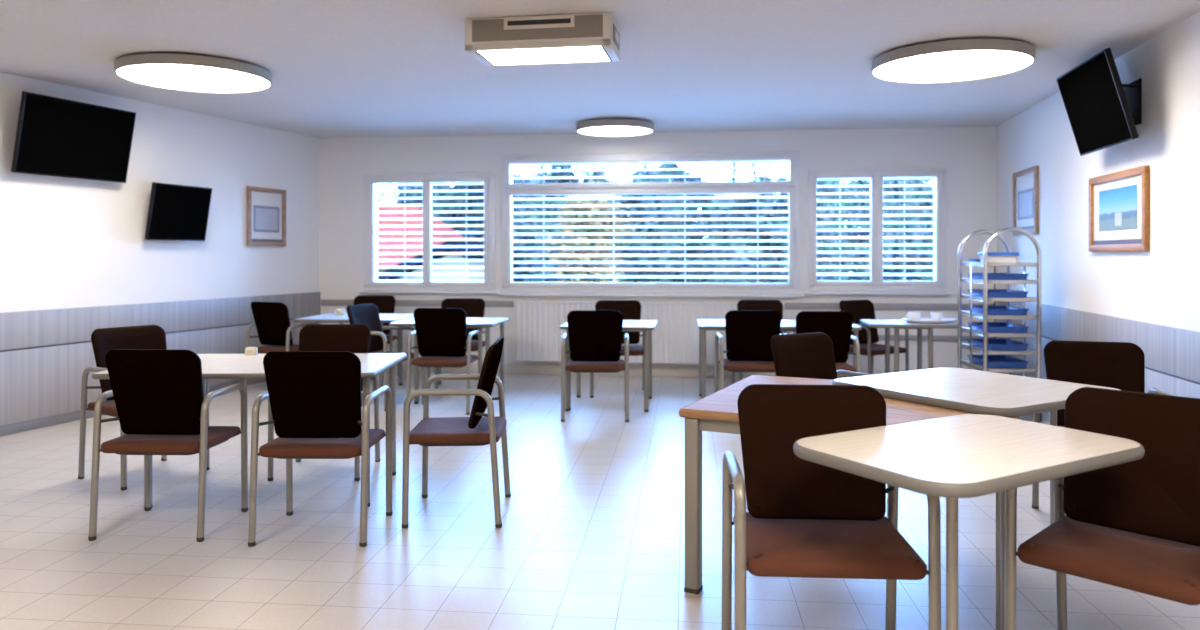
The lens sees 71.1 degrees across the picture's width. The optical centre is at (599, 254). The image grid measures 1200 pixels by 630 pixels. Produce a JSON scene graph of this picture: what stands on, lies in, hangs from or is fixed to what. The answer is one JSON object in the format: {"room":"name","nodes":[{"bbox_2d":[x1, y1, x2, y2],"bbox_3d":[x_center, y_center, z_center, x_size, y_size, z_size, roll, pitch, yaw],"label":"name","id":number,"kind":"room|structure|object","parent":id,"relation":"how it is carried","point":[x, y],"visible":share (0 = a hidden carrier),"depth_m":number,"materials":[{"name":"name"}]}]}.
{"room":"eatery","nodes":[
{"label":"eatery","id":0,"kind":"room"},
{"bbox_2d":[0,72,318,312],"bbox_3d":[-5.413,-0.007,4.202,0.200,2.775,12.377,0,0,18],"label":"wall","id":1,"kind":"structure","parent":0,"point":[65,242],"depth_m":7.70,"materials":[{"name":"white paint"}]},
{"bbox_2d":[11,91,135,182],"bbox_3d":[-4.296,-0.935,6.858,0.236,0.614,1.000,0,0,18],"label":"television","id":2,"kind":"object","parent":1,"relation":"attached to","point":[58,137],"visible":1,"depth_m":6.78,"materials":[{"name":"black plastic"}]},
{"bbox_2d":[0,379,265,435],"bbox_3d":[-5.311,1.340,4.168,0.026,0.080,12.377,0,0,19],"label":"baseboard","id":3,"kind":"structure","parent":1,"relation":"attached to","point":[18,427],"depth_m":6.82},
{"bbox_2d":[0,318,296,351],"bbox_3d":[-5.314,0.733,4.168,0.010,0.019,12.377,0,0,18],"label":"trim","id":4,"kind":"structure","parent":1,"relation":"attached to","point":[294,318],"depth_m":7.05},
{"bbox_2d":[0,320,319,425],"bbox_3d":[-5.308,1.020,4.167,0.028,0.560,12.377,0,0,18],"label":"wall paneling","id":5,"kind":"structure","parent":1,"relation":"attached to","point":[36,383],"depth_m":6.85,"materials":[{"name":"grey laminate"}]},
{"bbox_2d":[0,292,319,349],"bbox_3d":[-5.308,0.583,4.167,0.028,0.285,12.377,0,0,18],"label":"wall paneling","id":6,"kind":"structure","parent":1,"relation":"attached to","point":[21,329],"depth_m":7.53,"materials":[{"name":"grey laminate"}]},
{"bbox_2d":[145,182,211,240],"bbox_3d":[-3.973,-0.395,7.880,0.202,0.517,0.680,0,0,18],"label":"television","id":7,"kind":"object","parent":1,"relation":"attached to","point":[175,212],"visible":1,"depth_m":7.83,"materials":[{"name":"black plastic"}]},
{"bbox_2d":[246,186,285,246],"bbox_3d":[-3.634,-0.412,9.163,0.030,0.635,0.597,0,0,18],"label":"framed picture","id":8,"kind":"object","parent":1,"relation":"attached to","point":[265,207],"visible":1,"depth_m":9.15,"materials":[{"name":"brown wood"}]},
{"bbox_2d":[253,205,278,232],"bbox_3d":[-3.636,-0.390,9.164,0.002,0.286,0.406,0,0,18],"label":"print","id":9,"kind":"object","parent":8,"relation":"attached to","point":[265,217],"depth_m":9.16},
{"bbox_2d":[0,372,1199,629],"bbox_3d":[-1.482,1.480,3.713,9.192,0.200,12.927,0,0,12],"label":"floor","id":10,"kind":"structure","parent":0,"point":[591,536],"depth_m":4.06,"materials":[{"name":"beige tile"}]},
{"bbox_2d":[78,325,209,489],"bbox_3d":[-2.862,0.920,5.287,0.507,0.920,0.564,0,0,31],"label":"dining chair","id":11,"kind":"object","parent":10,"relation":"on","point":[103,340],"visible":0.39,"depth_m":5.21,"materials":[{"name":"brown fabric"}]},
{"bbox_2d":[88,349,247,541],"bbox_3d":[-2.185,0.920,4.296,0.564,0.920,0.507,0,0,2],"label":"dining chair","id":12,"kind":"object","parent":10,"relation":"on","point":[162,408],"visible":1,"depth_m":4.11,"materials":[{"name":"brown fabric"}]},
{"bbox_2d":[92,353,406,506],"bbox_3d":[-1.970,1.005,4.920,1.500,0.751,0.920,0,0,-2],"label":"dining table","id":13,"kind":"object","parent":10,"relation":"on","point":[214,366],"visible":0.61,"depth_m":4.83,"materials":[{"name":"beige laminate"}]},
{"bbox_2d":[243,302,314,390],"bbox_3d":[-3.176,0.920,8.417,0.564,0.920,0.507,0,0,25],"label":"dining chair","id":14,"kind":"object","parent":10,"relation":"on","point":[272,320],"visible":0.65,"depth_m":8.24,"materials":[{"name":"brown fabric"}]},
{"bbox_2d":[248,351,392,546],"bbox_3d":[-1.385,0.920,4.221,0.564,0.920,0.507,0,0,1],"label":"dining chair","id":15,"kind":"object","parent":10,"relation":"on","point":[314,397],"visible":1,"depth_m":4.04,"materials":[{"name":"brown fabric"}]},
{"bbox_2d":[268,324,379,480],"bbox_3d":[-1.750,0.920,5.374,0.564,0.920,0.507,0,0,0],"label":"dining chair","id":16,"kind":"object","parent":10,"relation":"on","point":[354,338],"visible":0.3,"depth_m":5.54,"materials":[{"name":"brown fabric"}]},
{"bbox_2d":[293,313,413,394],"bbox_3d":[-2.460,1.005,8.620,1.050,0.751,0.850,0,0,5],"label":"dining table","id":17,"kind":"object","parent":10,"relation":"on","point":[329,317],"visible":0.52,"depth_m":8.47,"materials":[{"name":"grey laminate"}]},
{"bbox_2d":[343,295,398,381],"bbox_3d":[-2.551,0.920,9.364,0.564,0.920,0.507,0,0,-3],"label":"dining chair","id":18,"kind":"object","parent":10,"relation":"on","point":[385,304],"visible":0.27,"depth_m":9.53,"materials":[{"name":"brown fabric"}]},
{"bbox_2d":[347,303,413,410],"bbox_3d":[-2.034,0.920,7.754,0.507,0.920,0.564,0,0,18],"label":"dining chair","id":19,"kind":"object","parent":10,"relation":"on","point":[367,314],"visible":0.36,"depth_m":7.84,"materials":[{"name":"brown fabric"}]},
{"bbox_2d":[406,308,481,414],"bbox_3d":[-1.386,0.920,7.516,0.564,0.920,0.507,0,0,5],"label":"dining chair","id":20,"kind":"object","parent":10,"relation":"on","point":[440,333],"visible":0.92,"depth_m":7.33,"materials":[{"name":"brown fabric"}]},
{"bbox_2d":[389,317,508,403],"bbox_3d":[-1.435,1.005,8.100,0.980,0.751,0.780,0,0,5],"label":"dining table","id":21,"kind":"object","parent":10,"relation":"on","point":[471,322],"visible":0.58,"depth_m":7.79,"materials":[{"name":"white laminate"}]},
{"bbox_2d":[427,298,484,388],"bbox_3d":[-1.459,0.920,8.734,0.564,0.920,0.507,0,0,3],"label":"dining chair","id":22,"kind":"object","parent":10,"relation":"on","point":[473,307],"visible":0.34,"depth_m":8.90,"materials":[{"name":"brown fabric"}]},
{"bbox_2d":[402,337,510,528],"bbox_3d":[-0.756,0.920,4.520,0.507,0.920,0.564,0,0,-1],"label":"dining chair","id":23,"kind":"object","parent":10,"relation":"on","point":[474,430],"visible":1,"depth_m":4.31,"materials":[{"name":"brown fabric"}]},
{"bbox_2d":[561,310,628,421],"bbox_3d":[-0.037,0.920,7.186,0.564,0.920,0.507,0,0,1],"label":"dining chair","id":24,"kind":"object","parent":10,"relation":"on","point":[595,336],"visible":1,"depth_m":7.00,"materials":[{"name":"brown fabric"}]},
{"bbox_2d":[560,320,657,411],"bbox_3d":[0.100,1.005,7.770,0.840,0.751,0.780,0,0,6],"label":"dining table","id":25,"kind":"object","parent":10,"relation":"on","point":[646,326],"visible":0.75,"depth_m":7.45,"materials":[{"name":"white laminate"}]},
{"bbox_2d":[590,300,643,397],"bbox_3d":[0.185,0.920,8.359,0.564,0.920,0.507,0,0,0],"label":"dining chair","id":26,"kind":"object","parent":10,"relation":"on","point":[630,309],"visible":0.37,"depth_m":8.52,"materials":[{"name":"brown fabric"}]},
{"bbox_2d":[516,301,736,363],"bbox_3d":[0.542,0.953,9.506,3.003,0.852,0.137,0,0,7],"label":"radiator","id":27,"kind":"object","parent":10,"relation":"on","point":[675,336],"visible":0.51,"depth_m":9.44,"materials":[{"name":"white metal"}]},
{"bbox_2d":[517,301,736,304],"bbox_3d":[0.521,0.539,9.485,2.965,0.024,0.090,0,0,7],"label":"grille","id":28,"kind":"object","parent":27,"relation":"attached to","point":[518,302],"depth_m":9.52,"materials":[{"name":"white metal"}]},
{"bbox_2d":[715,310,781,391],"bbox_3d":[1.289,0.920,7.206,0.564,0.920,0.507,0,0,2],"label":"dining chair","id":29,"kind":"object","parent":10,"relation":"on","point":[749,333],"visible":0.69,"depth_m":7.02,"materials":[{"name":"brown fabric"}]},
{"bbox_2d":[732,300,795,383],"bbox_3d":[1.640,0.920,8.434,0.564,0.920,0.507,0,0,0],"label":"dining chair","id":30,"kind":"object","parent":10,"relation":"on","point":[777,305],"visible":0.15,"depth_m":8.61,"materials":[{"name":"brown fabric"}]},
{"bbox_2d":[696,319,861,398],"bbox_3d":[1.620,1.005,7.800,1.420,0.751,0.800,0,0,5],"label":"dining table","id":31,"kind":"object","parent":10,"relation":"on","point":[704,325],"visible":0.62,"depth_m":7.50,"materials":[{"name":"white laminate"}]},
{"bbox_2d":[784,311,859,377],"bbox_3d":[1.859,0.920,7.106,0.564,0.920,0.507,0,0,2],"label":"dining chair","id":32,"kind":"object","parent":10,"relation":"on","point":[837,325],"visible":0.44,"depth_m":6.90,"materials":[{"name":"brown fabric"}]},
{"bbox_2d":[770,332,887,502],"bbox_3d":[1.263,0.920,4.732,0.564,0.920,0.507,0,0,-30],"label":"dining chair","id":33,"kind":"object","parent":10,"relation":"on","point":[802,355],"visible":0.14,"depth_m":4.88,"materials":[{"name":"brown fabric"}]},
{"bbox_2d":[722,384,940,629],"bbox_3d":[0.729,0.920,2.766,0.615,0.920,0.507,0,0,3],"label":"dining chair","id":34,"kind":"object","parent":10,"relation":"on","point":[803,518],"visible":0.77,"depth_m":2.86,"materials":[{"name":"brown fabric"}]},
{"bbox_2d":[679,375,1018,629],"bbox_3d":[1.122,1.004,3.652,1.250,0.753,1.100,0,0,26],"label":"table","id":35,"kind":"object","parent":10,"relation":"on","point":[718,411],"visible":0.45,"depth_m":3.42,"materials":[{"name":"laminate"}]},
{"bbox_2d":[832,367,1119,416],"bbox_3d":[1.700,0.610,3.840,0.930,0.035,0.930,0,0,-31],"label":"table","id":36,"kind":"object","parent":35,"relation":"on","point":[959,389],"visible":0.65,"depth_m":3.70,"materials":[{"name":"beige laminate"}]},
{"bbox_2d":[839,299,908,373],"bbox_3d":[2.713,0.920,8.432,0.564,0.920,0.507,0,0,-30],"label":"dining chair","id":37,"kind":"object","parent":10,"relation":"on","point":[860,309],"visible":0.52,"depth_m":8.51,"materials":[{"name":"brown fabric"}]},
{"bbox_2d":[860,319,956,372],"bbox_3d":[2.900,1.005,7.900,0.800,0.751,0.560,0,0,6],"label":"side table","id":38,"kind":"object","parent":10,"relation":"on","point":[887,324],"visible":0.57,"depth_m":7.72,"materials":[{"name":"grey laminate"}]},
{"bbox_2d":[902,317,956,323],"bbox_3d":[3.070,0.612,7.840,0.497,0.034,0.339,0,0,0],"label":"serving tray","id":39,"kind":"object","parent":38,"relation":"on","point":[921,319],"visible":0.85,"depth_m":7.73,"materials":[{"name":"white plastic"}]},
{"bbox_2d":[793,414,1144,629],"bbox_3d":[1.135,0.980,2.597,0.985,0.801,0.630,0,0,-30],"label":"pedestal table","id":40,"kind":"object","parent":10,"relation":"on","point":[953,457],"visible":0.99,"depth_m":2.45,"materials":[{"name":"beige laminate"}]},
{"bbox_2d":[957,227,1041,421],"bbox_3d":[3.423,0.576,7.249,0.474,1.608,0.700,0,0,4],"label":"trolley","id":41,"kind":"object","parent":10,"relation":"on","point":[985,263],"visible":0.61,"depth_m":6.93,"materials":[{"name":"silver metal"}]},
{"bbox_2d":[967,355,1028,367],"bbox_3d":[3.417,0.917,7.230,0.360,0.057,0.500,0,0,4],"label":"food tray","id":42,"kind":"object","parent":41,"relation":"on","point":[994,361],"visible":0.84,"depth_m":7.18,"materials":[{"name":"blue plastic"}]},
{"bbox_2d":[967,338,1028,350],"bbox_3d":[3.417,0.771,7.230,0.360,0.057,0.500,0,0,4],"label":"food tray","id":43,"kind":"object","parent":41,"relation":"on","point":[994,344],"visible":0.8,"depth_m":7.09,"materials":[{"name":"blue plastic"}]},
{"bbox_2d":[967,322,1028,332],"bbox_3d":[3.417,0.625,7.230,0.360,0.057,0.500,0,0,4],"label":"food tray","id":44,"kind":"object","parent":41,"relation":"on","point":[993,327],"visible":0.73,"depth_m":7.11,"materials":[{"name":"blue plastic"}]},
{"bbox_2d":[967,289,1028,297],"bbox_3d":[3.417,0.333,7.230,0.360,0.057,0.500,0,0,4],"label":"food tray","id":45,"kind":"object","parent":41,"relation":"on","point":[992,293],"visible":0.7,"depth_m":7.01,"materials":[{"name":"blue plastic"}]},
{"bbox_2d":[968,306,1028,315],"bbox_3d":[3.417,0.479,7.230,0.360,0.057,0.500,0,0,4],"label":"food tray","id":46,"kind":"object","parent":41,"relation":"on","point":[992,310],"visible":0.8,"depth_m":7.00,"materials":[{"name":"blue plastic"}]},
{"bbox_2d":[968,273,1028,279],"bbox_3d":[3.417,0.187,7.230,0.360,0.057,0.500,0,0,4],"label":"food tray","id":47,"kind":"object","parent":41,"relation":"on","point":[991,276],"visible":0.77,"depth_m":7.00,"materials":[{"name":"blue plastic"}]},
{"bbox_2d":[978,252,1018,261],"bbox_3d":[3.362,0.022,7.093,0.275,0.094,0.216,0,0,4],"label":"storage box","id":48,"kind":"object","parent":41,"relation":"on","point":[992,256],"visible":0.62,"depth_m":7.00,"materials":[{"name":"white plastic"}]},
{"bbox_2d":[962,359,1035,372],"bbox_3d":[3.422,0.952,7.229,0.400,0.032,0.658,0,0,4],"label":"shelf","id":49,"kind":"object","parent":41,"relation":"attached to","point":[966,362],"depth_m":6.93,"materials":[{"name":"silver metal"}]},
{"bbox_2d":[962,343,1035,354],"bbox_3d":[3.422,0.806,7.229,0.400,0.032,0.658,0,0,4],"label":"shelf","id":50,"kind":"object","parent":41,"relation":"attached to","point":[984,351],"depth_m":6.93,"materials":[{"name":"silver metal"}]},
{"bbox_2d":[962,327,1035,336],"bbox_3d":[3.422,0.660,7.229,0.400,0.032,0.658,0,0,4],"label":"shelf","id":51,"kind":"object","parent":41,"relation":"attached to","point":[985,333],"depth_m":6.92,"materials":[{"name":"silver metal"}]},
{"bbox_2d":[962,310,1035,319],"bbox_3d":[3.422,0.514,7.229,0.400,0.032,0.658,0,0,4],"label":"shelf","id":52,"kind":"object","parent":41,"relation":"attached to","point":[984,316],"depth_m":6.93,"materials":[{"name":"silver metal"}]},
{"bbox_2d":[962,294,1035,301],"bbox_3d":[3.422,0.368,7.229,0.400,0.032,0.658,0,0,4],"label":"shelf","id":53,"kind":"object","parent":41,"relation":"attached to","point":[985,298],"depth_m":6.92,"materials":[{"name":"silver metal"}]},
{"bbox_2d":[962,278,1035,283],"bbox_3d":[3.422,0.222,7.229,0.400,0.032,0.658,0,0,4],"label":"shelf","id":54,"kind":"object","parent":41,"relation":"attached to","point":[985,280],"depth_m":6.91,"materials":[{"name":"silver metal"}]},
{"bbox_2d":[962,262,1035,265],"bbox_3d":[3.422,0.076,7.229,0.400,0.032,0.658,0,0,4],"label":"shelf","id":55,"kind":"object","parent":41,"relation":"attached to","point":[963,263],"depth_m":6.91,"materials":[{"name":"silver metal"}]},
{"bbox_2d":[1005,387,1199,629],"bbox_3d":[1.665,0.920,2.655,0.507,0.920,0.564,0,0,-43],"label":"dining chair","id":56,"kind":"object","parent":10,"relation":"on","point":[1133,525],"visible":0.86,"depth_m":2.70,"materials":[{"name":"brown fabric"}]},
{"bbox_2d":[1032,340,1172,524],"bbox_3d":[2.554,0.920,4.274,0.564,0.920,0.507,0,0,18],"label":"dining chair","id":57,"kind":"object","parent":10,"relation":"on","point":[1118,365],"visible":0.27,"depth_m":4.42,"materials":[{"name":"brown fabric"}]},
{"bbox_2d":[0,0,1199,137],"bbox_3d":[-1.482,-1.495,3.713,9.192,0.200,12.927,0,0,12],"label":"ceiling","id":58,"kind":"structure","parent":0,"point":[337,68],"depth_m":5.84,"materials":[{"name":"paint"}]},
{"bbox_2d":[115,53,271,92],"bbox_3d":[-3.010,-1.350,6.260,1.050,0.090,1.050,0,0,0],"label":"ceiling lamp","id":59,"kind":"object","parent":58,"relation":"attached to","point":[182,72],"visible":1,"depth_m":6.08,"materials":[{"name":"grey"}]},
{"bbox_2d":[117,64,269,91],"bbox_3d":[-3.010,-1.316,6.260,1.025,0.006,1.025,0,0,0],"label":"diffuser","id":60,"kind":"object","parent":59,"relation":"attached to","point":[182,77],"depth_m":6.21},
{"bbox_2d":[465,12,619,66],"bbox_3d":[-0.331,-1.300,5.094,0.880,0.190,0.440,0,0,9],"label":"air conditioner","id":61,"kind":"object","parent":58,"relation":"attached to","point":[586,37],"depth_m":4.92,"materials":[{"name":"beige"}]},
{"bbox_2d":[478,46,609,64],"bbox_3d":[-0.335,-1.220,5.100,0.742,0.022,0.386,0,0,9],"label":"light panel","id":62,"kind":"object","parent":61,"relation":"in","point":[492,55],"depth_m":5.07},
{"bbox_2d":[613,23,619,49],"bbox_3d":[0.096,-1.305,5.032,0.010,0.100,0.250,0,0,9],"label":"ceiling vent","id":63,"kind":"object","parent":61,"relation":"in","point":[616,36],"depth_m":5.02,"materials":[{"name":"beige"}]},
{"bbox_2d":[576,118,653,136],"bbox_3d":[0.160,-1.350,8.900,0.820,0.090,0.820,0,0,0],"label":"ceiling lamp","id":64,"kind":"object","parent":58,"relation":"attached to","point":[609,127],"visible":1,"depth_m":8.72,"materials":[{"name":"grey"}]},
{"bbox_2d":[578,126,652,135],"bbox_3d":[0.160,-1.316,8.900,0.795,0.006,0.795,0,0,0],"label":"diffuser","id":65,"kind":"object","parent":64,"relation":"attached to","point":[584,130],"depth_m":8.86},
{"bbox_2d":[872,38,1034,82],"bbox_3d":[2.450,-1.350,5.870,1.050,0.090,1.050,0,0,0],"label":"ceiling lamp","id":66,"kind":"object","parent":58,"relation":"attached to","point":[958,60],"visible":1,"depth_m":5.71,"materials":[{"name":"grey"}]},
{"bbox_2d":[874,50,1032,81],"bbox_3d":[2.450,-1.316,5.870,1.025,0.006,1.025,0,0,0],"label":"diffuser","id":67,"kind":"object","parent":66,"relation":"attached to","point":[913,65],"depth_m":5.82,"materials":[{"name":"plastic"}]},
{"bbox_2d":[319,127,996,369],"bbox_3d":[0.495,-0.007,9.732,7.727,2.775,0.301,0,0,7],"label":"wall","id":68,"kind":"structure","parent":0,"point":[968,155],"depth_m":9.49,"materials":[{"name":"white paint"}]},
{"bbox_2d":[321,299,513,306],"bbox_3d":[-2.166,0.568,9.889,2.346,0.075,0.020,0,0,7],"label":"trim","id":69,"kind":"structure","parent":68,"relation":"attached to","point":[324,302],"depth_m":9.88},
{"bbox_2d":[359,172,498,293],"bbox_3d":[-2.007,-0.255,9.869,1.669,1.409,0.120,0,0,7],"label":"window","id":70,"kind":"structure","parent":68,"relation":"in","point":[427,286],"depth_m":9.83,"materials":[{"name":"white"}]},
{"bbox_2d":[375,182,483,281],"bbox_3d":[-1.982,-0.271,10.078,1.515,1.311,0.100,0,0,7],"label":"blind","id":71,"kind":"object","parent":70,"relation":"attached to","point":[377,260],"visible":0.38,"depth_m":10.07,"materials":[{"name":"white"}]},
{"bbox_2d":[388,362,910,377],"bbox_3d":[0.477,1.320,9.576,7.667,0.120,0.022,0,0,7],"label":"baseboard","id":72,"kind":"structure","parent":68,"relation":"attached to","point":[509,368],"depth_m":9.59,"materials":[{"name":"beige"}]},
{"bbox_2d":[498,151,803,297],"bbox_3d":[0.546,-0.343,9.565,3.468,1.630,0.120,0,0,7],"label":"window","id":73,"kind":"structure","parent":68,"relation":"in","point":[792,187],"depth_m":9.52,"materials":[{"name":"white"}]},
{"bbox_2d":[511,161,788,278],"bbox_3d":[0.571,-0.359,9.774,3.314,1.532,0.100,0,0,7],"label":"blind","id":74,"kind":"object","parent":73,"relation":"attached to","point":[760,197],"visible":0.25,"depth_m":9.76,"materials":[{"name":"white"}]},
{"bbox_2d":[805,167,950,294],"bbox_3d":[3.051,-0.260,9.267,1.553,1.395,0.120,0,0,7],"label":"window","id":75,"kind":"structure","parent":68,"relation":"in","point":[876,285],"depth_m":9.23,"materials":[{"name":"white"}]},
{"bbox_2d":[817,177,934,280],"bbox_3d":[3.076,-0.276,9.476,1.399,1.297,0.100,0,0,7],"label":"blind","id":76,"kind":"object","parent":75,"relation":"attached to","point":[904,215],"visible":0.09,"depth_m":9.45,"materials":[{"name":"white"}]},
{"bbox_2d":[784,302,993,309],"bbox_3d":[3.173,0.568,9.254,2.237,0.075,0.019,0,0,7],"label":"trim","id":77,"kind":"structure","parent":68,"relation":"attached to","point":[787,305],"depth_m":9.24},
{"bbox_2d":[878,335,993,340],"bbox_3d":[3.173,0.910,9.254,2.237,0.060,0.019,0,0,7],"label":"trim","id":78,"kind":"structure","parent":68,"relation":"attached to","point":[881,337],"depth_m":9.19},
{"bbox_2d":[997,11,1199,331],"bbox_3d":[3.307,-0.007,3.693,0.200,2.775,11.050,0,0,12],"label":"wall","id":79,"kind":"structure","parent":0,"point":[1160,285],"depth_m":5.69,"materials":[{"name":"white paint"}]},
{"bbox_2d":[1013,166,1038,235],"bbox_3d":[4.079,-0.507,8.061,0.030,0.625,0.739,0,0,12],"label":"framed picture","id":80,"kind":"object","parent":79,"relation":"attached to","point":[1026,181],"visible":0.98,"depth_m":8.02,"materials":[{"name":"brown wood"}]},
{"bbox_2d":[1018,188,1033,219],"bbox_3d":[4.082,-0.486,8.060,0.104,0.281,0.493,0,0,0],"label":"print","id":81,"kind":"object","parent":80,"relation":"attached to","point":[1025,195],"depth_m":8.04},
{"bbox_2d":[995,335,1199,397],"bbox_3d":[3.198,1.020,3.716,0.024,0.560,11.050,0,0,12],"label":"trim","id":82,"kind":"structure","parent":79,"relation":"attached to","point":[1174,386],"depth_m":5.34,"materials":[{"name":"grey laminate"}]},
{"bbox_2d":[995,302,1199,382],"bbox_3d":[3.198,0.583,3.716,0.024,0.285,11.050,0,0,12],"label":"wall paneling","id":83,"kind":"structure","parent":79,"relation":"attached to","point":[1171,350],"depth_m":5.67,"materials":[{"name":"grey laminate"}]},
{"bbox_2d":[1056,47,1141,155],"bbox_3d":[3.446,-1.020,5.728,0.338,0.585,0.920,0,0,12],"label":"television","id":84,"kind":"object","parent":79,"relation":"attached to","point":[1103,112],"visible":1,"depth_m":5.64,"materials":[{"name":"black plastic"}]},
{"bbox_2d":[1089,165,1148,251],"bbox_3d":[3.643,-0.303,5.924,0.030,0.557,0.984,0,0,12],"label":"framed picture","id":85,"kind":"object","parent":79,"relation":"attached to","point":[1118,201],"visible":1,"depth_m":5.88,"materials":[{"name":"brown wood"}]},
{"bbox_2d":[1099,184,1136,230],"bbox_3d":[3.647,-0.323,5.923,0.002,0.295,0.659,0,0,12],"label":"print","id":86,"kind":"object","parent":85,"relation":"attached to","point":[1118,202],"depth_m":5.90},
{"label":"outside","id":87,"kind":"structure","parent":0,"visible":0},
{"bbox_3d":[0.000,2.030,60.300,120.000,0.200,99.400,0,0,0],"label":"ground","id":88,"kind":"structure","parent":87,"visible":0},
{"bbox_2d":[378,186,409,204],"bbox_3d":[-8.935,-1.969,34.030,3.165,7.827,3.524,0,0,-32],"label":"tree","id":89,"kind":"object","parent":88,"relation":"on","point":[387,187],"visible":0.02,"depth_m":33.88,"materials":[{"name":"green plant"}]},
{"bbox_2d":[378,206,483,279],"bbox_3d":[-7.396,0.155,26.822,9.250,3.550,7.800,0,0,8],"label":"house","id":90,"kind":"structure","parent":88,"relation":"on","point":[390,208],"depth_m":24.09,"materials":[{"name":"red tile"}]},
{"bbox_2d":[410,185,454,228],"bbox_3d":[-7.338,-1.744,38.585,3.149,7.378,3.137,0,0,-11],"label":"tree","id":91,"kind":"object","parent":88,"relation":"on","point":[439,186],"visible":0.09,"depth_m":38.36,"materials":[{"name":"green plant"}]},
{"bbox_2d":[432,182,483,245],"bbox_3d":[-5.201,-1.153,33.968,3.486,6.200,3.352,0,0,26],"label":"tree","id":92,"kind":"object","parent":88,"relation":"on","point":[458,187],"visible":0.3,"depth_m":33.47,"materials":[{"name":"green plant"}]},
{"bbox_2d":[512,173,545,281],"bbox_3d":[-3.756,-0.971,38.650,3.349,5.820,3.200,0,0,7],"label":"tree","id":93,"kind":"object","parent":88,"relation":"on","point":[514,181],"visible":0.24,"depth_m":38.16,"materials":[{"name":"green plant"}]},
{"bbox_2d":[518,165,579,281],"bbox_3d":[-2.139,-1.682,34.042,3.034,7.233,3.000,0,0,5],"label":"tree","id":94,"kind":"object","parent":88,"relation":"on","point":[541,167],"visible":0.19,"depth_m":33.99,"materials":[{"name":"green plant"}]},
{"bbox_2d":[525,165,609,281],"bbox_3d":[-1.374,-0.852,29.304,3.336,5.584,2.961,0,0,40],"label":"tree","id":95,"kind":"object","parent":88,"relation":"on","point":[553,167],"visible":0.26,"depth_m":29.02,"materials":[{"name":"green plant"}]},
{"bbox_2d":[541,180,634,281],"bbox_3d":[-0.368,-0.112,23.970,2.669,4.113,2.757,0,0,8],"label":"tree","id":96,"kind":"object","parent":88,"relation":"on","point":[568,202],"visible":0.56,"depth_m":23.76,"materials":[{"name":"green plant"}]},
{"bbox_2d":[580,164,620,236],"bbox_3d":[-0.360,-2.121,38.522,2.763,8.130,3.058,0,0,-10],"label":"tree","id":97,"kind":"object","parent":88,"relation":"on","point":[589,165],"visible":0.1,"depth_m":38.24,"materials":[{"name":"green plant"}]},
{"bbox_2d":[604,167,675,282],"bbox_3d":[1.506,-0.861,33.828,3.284,5.598,3.172,0,0,29],"label":"tree","id":98,"kind":"object","parent":88,"relation":"on","point":[638,201],"visible":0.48,"depth_m":33.48,"materials":[{"name":"green plant"}]},
{"bbox_2d":[613,163,697,282],"bbox_3d":[1.882,-1.698,29.593,2.978,7.282,3.173,0,0,19],"label":"tree","id":99,"kind":"object","parent":88,"relation":"on","point":[659,209],"visible":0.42,"depth_m":29.49,"materials":[{"name":"green plant"}]},
{"bbox_2d":[389,165,933,282],"bbox_3d":[4.504,-1.310,45.041,34.215,7.160,7.009,0,0,-2],"label":"treeline","id":100,"kind":"object","parent":88,"relation":"on","point":[526,181],"visible":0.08,"depth_m":43.98,"materials":[{"name":"plant"}]},
{"bbox_2d":[644,163,715,282],"bbox_3d":[3.623,-1.337,38.437,3.052,6.564,3.553,0,0,31],"label":"tree","id":101,"kind":"object","parent":88,"relation":"on","point":[670,165],"visible":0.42,"depth_m":37.93,"materials":[{"name":"green plant"}]},
{"bbox_2d":[689,162,754,279],"bbox_3d":[4.999,-1.832,33.975,3.117,7.549,3.006,0,0,9],"label":"tree","id":102,"kind":"object","parent":88,"relation":"on","point":[734,165],"visible":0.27,"depth_m":33.83,"materials":[{"name":"green plant"}]},
{"bbox_2d":[714,169,787,282],"bbox_3d":[5.414,-0.552,29.288,3.077,4.980,2.836,0,0,6],"label":"tree","id":103,"kind":"object","parent":88,"relation":"on","point":[730,201],"visible":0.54,"depth_m":29.20,"materials":[{"name":"green plant"}]},
{"bbox_2d":[730,162,784,242],"bbox_3d":[7.188,-1.995,38.386,3.078,7.870,3.596,0,0,30],"label":"tree","id":104,"kind":"object","parent":88,"relation":"on","point":[751,164],"visible":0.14,"depth_m":38.58,"materials":[{"name":"green plant"}]},
{"bbox_2d":[776,180,851,282],"bbox_3d":[8.657,-0.956,34.056,3.419,5.789,3.232,0,0,39],"label":"tree","id":105,"kind":"object","parent":88,"relation":"on","point":[819,182],"visible":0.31,"depth_m":33.34,"materials":[{"name":"green plant"}]},
{"bbox_2d":[825,182,859,280],"bbox_3d":[10.346,-0.908,38.367,3.064,5.695,3.162,0,0,26],"label":"tree","id":106,"kind":"object","parent":88,"relation":"on","point":[849,188],"visible":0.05,"depth_m":37.84,"materials":[{"name":"green plant"}]},
{"bbox_2d":[817,180,896,280],"bbox_3d":[9.040,-1.390,29.507,2.771,6.663,2.918,0,0,-19],"label":"tree","id":107,"kind":"object","parent":88,"relation":"on","point":[855,211],"visible":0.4,"depth_m":29.32,"materials":[{"name":"green plant"}]},
{"bbox_2d":[863,179,925,280],"bbox_3d":[11.713,-1.662,33.932,3.032,7.191,2.976,0,0,-14],"label":"tree","id":108,"kind":"object","parent":88,"relation":"on","point":[894,182],"visible":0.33,"depth_m":33.74,"materials":[{"name":"green plant"}]},
{"bbox_2d":[885,179,931,280],"bbox_3d":[14.332,-2.038,38.828,3.317,7.964,2.962,0,0,2],"label":"tree","id":109,"kind":"object","parent":88,"relation":"on","point":[917,181],"visible":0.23,"depth_m":38.61,"materials":[{"name":"green plant"}]},
{"bbox_2d":[910,189,933,280],"bbox_3d":[12.384,-0.579,29.677,2.891,5.040,2.946,0,0,30],"label":"tree","id":110,"kind":"object","parent":88,"relation":"on","point":[926,226],"visible":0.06,"depth_m":29.42,"materials":[{"name":"green plant"}]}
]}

